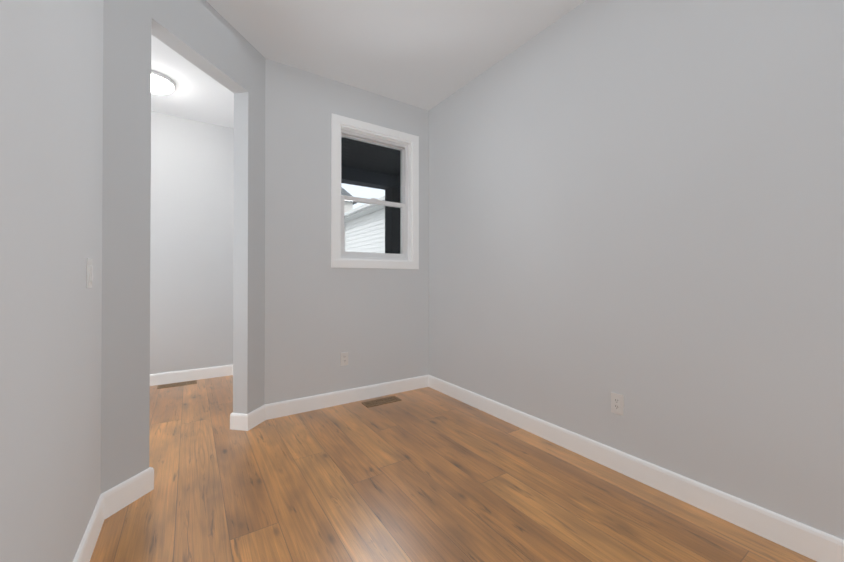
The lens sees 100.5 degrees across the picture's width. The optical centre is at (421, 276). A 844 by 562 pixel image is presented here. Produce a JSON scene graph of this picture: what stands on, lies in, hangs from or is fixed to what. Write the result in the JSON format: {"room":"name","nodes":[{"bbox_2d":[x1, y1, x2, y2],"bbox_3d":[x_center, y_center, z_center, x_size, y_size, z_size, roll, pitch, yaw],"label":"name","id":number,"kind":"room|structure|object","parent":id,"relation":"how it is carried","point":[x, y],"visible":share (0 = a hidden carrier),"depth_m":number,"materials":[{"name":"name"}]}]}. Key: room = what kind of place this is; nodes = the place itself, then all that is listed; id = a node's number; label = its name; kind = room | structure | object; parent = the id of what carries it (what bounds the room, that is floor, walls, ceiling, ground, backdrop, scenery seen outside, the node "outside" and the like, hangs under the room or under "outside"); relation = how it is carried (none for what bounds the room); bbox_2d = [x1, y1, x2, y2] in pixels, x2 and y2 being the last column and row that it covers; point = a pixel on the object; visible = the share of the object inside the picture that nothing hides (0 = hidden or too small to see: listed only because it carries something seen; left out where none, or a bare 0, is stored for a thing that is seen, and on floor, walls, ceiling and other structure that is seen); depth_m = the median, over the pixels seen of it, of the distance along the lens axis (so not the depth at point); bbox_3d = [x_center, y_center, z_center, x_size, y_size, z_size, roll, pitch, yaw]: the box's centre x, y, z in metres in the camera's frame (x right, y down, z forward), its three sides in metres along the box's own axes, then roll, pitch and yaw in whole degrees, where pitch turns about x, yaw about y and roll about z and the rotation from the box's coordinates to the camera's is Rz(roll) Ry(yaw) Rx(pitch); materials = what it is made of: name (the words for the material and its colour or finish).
{"room":"empty room","nodes":[
{"label":"empty room","id":0,"kind":"room"},
{"bbox_2d":[0,0,103,561],"bbox_3d":[-0.539,-0.313,0.093,0.144,2.780,3.797,0,0,-34],"label":"wall","id":1,"kind":"structure","parent":0,"point":[51,113],"depth_m":0.99,"materials":[{"name":"paint"}]},
{"bbox_2d":[86,258,92,287],"bbox_3d":[-1.293,-0.015,1.369,0.011,0.115,0.070,0,0,-34],"label":"light switch","id":2,"kind":"object","parent":1,"relation":"attached to","point":[89,272],"visible":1,"depth_m":1.36,"materials":[{"name":"white plastic"}]},
{"bbox_2d":[73,365,843,561],"bbox_3d":[-0.633,1.027,1.343,3.590,0.116,6.000,0,0,-34],"label":"baseboard","id":3,"kind":"structure","parent":1,"relation":"attached to","point":[817,545],"depth_m":1.84,"materials":[{"name":"white wood"}]},
{"bbox_2d":[101,0,151,493],"bbox_3d":[-1.436,-0.302,1.722,0.160,2.780,0.243,0,0,-34],"label":"wall","id":4,"kind":"structure","parent":0,"point":[125,343],"depth_m":1.68,"materials":[{"name":"paint"}]},
{"bbox_2d":[150,111,233,373],"bbox_3d":[-3.052,-0.291,3.435,2.144,2.780,0.144,0,0,-34],"label":"wall","id":5,"kind":"structure","parent":0,"point":[191,243],"depth_m":3.74,"materials":[{"name":"paint"}]},
{"bbox_2d":[151,0,248,93],"bbox_3d":[-1.375,-1.510,2.175,0.118,0.360,0.730,0,0,11],"label":"wall","id":6,"kind":"structure","parent":0,"point":[206,37],"depth_m":2.16,"materials":[{"name":"paint"}]},
{"bbox_2d":[233,92,248,413],"bbox_3d":[-1.303,-0.117,2.523,0.118,2.420,0.002,0,0,11],"label":"wall","id":7,"kind":"structure","parent":0,"point":[240,321],"depth_m":2.52,"materials":[{"name":"paint"}]},
{"bbox_2d":[247,43,264,413],"bbox_3d":[-1.301,-0.296,2.643,0.217,2.780,0.278,0,0,-34],"label":"wall","id":8,"kind":"structure","parent":0,"point":[256,245],"depth_m":2.60,"materials":[{"name":"paint"}]},
{"bbox_2d":[264,58,428,403],"bbox_3d":[-0.609,-0.293,3.181,1.530,2.780,0.144,0,0,-34],"label":"wall","id":9,"kind":"structure","parent":0,"point":[301,314],"depth_m":2.94,"materials":[{"name":"paint"}]},
{"bbox_2d":[341,352,347,365],"bbox_3d":[-0.672,0.711,3.043,0.070,0.115,0.007,0,0,-34],"label":"outlet","id":10,"kind":"object","parent":9,"relation":"attached to","point":[344,358],"visible":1,"depth_m":3.04,"materials":[{"name":"white plastic"}]},
{"bbox_2d":[331,113,418,268],"bbox_3d":[-0.444,-0.732,3.288,0.880,1.310,0.172,0,0,-34],"label":"window","id":11,"kind":"structure","parent":9,"relation":"in","point":[336,122],"depth_m":3.28,"materials":[{"name":"white wood"}]},
{"bbox_2d":[341,140,401,251],"bbox_3d":[-0.454,-0.747,3.303,0.656,1.056,0.029,0,0,-34],"label":"window panel","id":12,"kind":"object","parent":11,"relation":"attached to","point":[372,195],"visible":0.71,"depth_m":3.29,"materials":[{"name":"clear glass"}]},
{"bbox_2d":[151,0,585,127],"bbox_3d":[-0.633,-1.745,1.362,3.877,0.100,6.287,0,0,-34],"label":"ceiling","id":13,"kind":"structure","parent":0,"point":[428,55],"depth_m":2.54,"materials":[{"name":"paint"}]},
{"bbox_2d":[151,70,175,94],"bbox_3d":[-2.291,-1.635,2.986,0.320,0.098,0.320,0,0,-34],"label":"light","id":14,"kind":"object","parent":13,"relation":"attached to","point":[161,83],"visible":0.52,"depth_m":2.96,"materials":[{"name":"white glass"}]},
{"bbox_2d":[90,375,816,561],"bbox_3d":[-0.633,1.135,1.343,3.877,0.100,6.287,0,0,-34],"label":"floor","id":15,"kind":"structure","parent":0,"point":[426,474],"depth_m":1.72,"materials":[{"name":"brown wood"}]},
{"bbox_2d":[157,380,196,388],"bbox_3d":[-2.497,1.098,3.587,0.330,0.004,0.135,0,0,-34],"label":"floor vent","id":16,"kind":"object","parent":15,"relation":"in","point":[177,384],"visible":1,"depth_m":3.58,"materials":[{"name":"brown metal"}]},
{"bbox_2d":[362,396,400,407],"bbox_3d":[-0.355,1.095,3.087,0.330,0.004,0.135,0,0,-34],"label":"floor vent","id":17,"kind":"object","parent":15,"relation":"in","point":[377,402],"visible":1,"depth_m":3.08,"materials":[{"name":"brown metal"}]},
{"bbox_2d":[429,0,843,539],"bbox_3d":[1.354,-0.302,1.732,0.144,2.780,4.727,0,0,-34],"label":"wall","id":18,"kind":"structure","parent":0,"point":[638,205],"depth_m":1.78,"materials":[{"name":"paint"}]},
{"bbox_2d":[611,392,623,415],"bbox_3d":[1.098,0.714,1.976,0.007,0.115,0.070,0,0,-34],"label":"outlet","id":19,"kind":"object","parent":18,"relation":"attached to","point":[617,403],"visible":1,"depth_m":1.97,"materials":[{"name":"white plastic"}]},
{"label":"outside","id":20,"kind":"structure","parent":0,"visible":0},
{"bbox_3d":[-5.766,1.341,15.984,24.000,0.200,26.915,0,0,-34],"label":"ground","id":21,"kind":"structure","parent":20,"visible":0},
{"bbox_2d":[344,201,352,212],"bbox_3d":[-9.768,-1.740,23.498,7.600,6.060,8.000,0,0,-34],"label":"wall","id":22,"kind":"structure","parent":21,"relation":"on","point":[348,208],"depth_m":22.09,"materials":[{"name":"white"}]},
{"bbox_2d":[341,187,356,204],"bbox_3d":[-9.768,-5.845,23.525,8.200,2.250,8.800,0,0,-34],"label":"house roof","id":23,"kind":"structure","parent":22,"relation":"on","point":[345,192],"depth_m":23.18,"materials":[{"name":"grey"}]},
{"bbox_2d":[345,208,384,252],"bbox_3d":[1.501,-0.245,10.441,6.014,2.900,5.400,0,0,-34],"label":"wall","id":24,"kind":"structure","parent":21,"relation":"on","point":[353,244],"depth_m":9.52,"materials":[{"name":"white"}]},
{"bbox_2d":[344,196,384,222],"bbox_3d":[-1.094,-0.327,8.723,0.440,3.040,6.000,0,0,-34],"label":"trim","id":25,"kind":"structure","parent":24,"relation":"attached to","point":[351,215],"depth_m":9.28,"materials":[{"name":"white"}]},
{"bbox_2d":[385,187,399,253],"bbox_3d":[-0.389,-0.079,5.338,0.280,2.500,0.220,0,0,-34],"label":"porch post","id":26,"kind":"object","parent":21,"relation":"on","point":[391,236],"depth_m":5.23,"materials":[{"name":"black"}]},
{"bbox_2d":[341,166,399,189],"bbox_3d":[-0.771,-1.426,4.199,2.204,0.180,1.712,0,0,-34],"label":"beam","id":27,"kind":"structure","parent":26,"relation":"on","point":[346,172],"depth_m":5.01,"materials":[{"name":"grey"}]},
{"bbox_2d":[341,137,399,175],"bbox_3d":[-0.771,-1.596,4.200,2.204,0.160,1.712,0,0,-34],"label":"porch roof","id":28,"kind":"structure","parent":27,"relation":"on","point":[384,159],"depth_m":4.46,"materials":[{"name":"black"}]}
]}

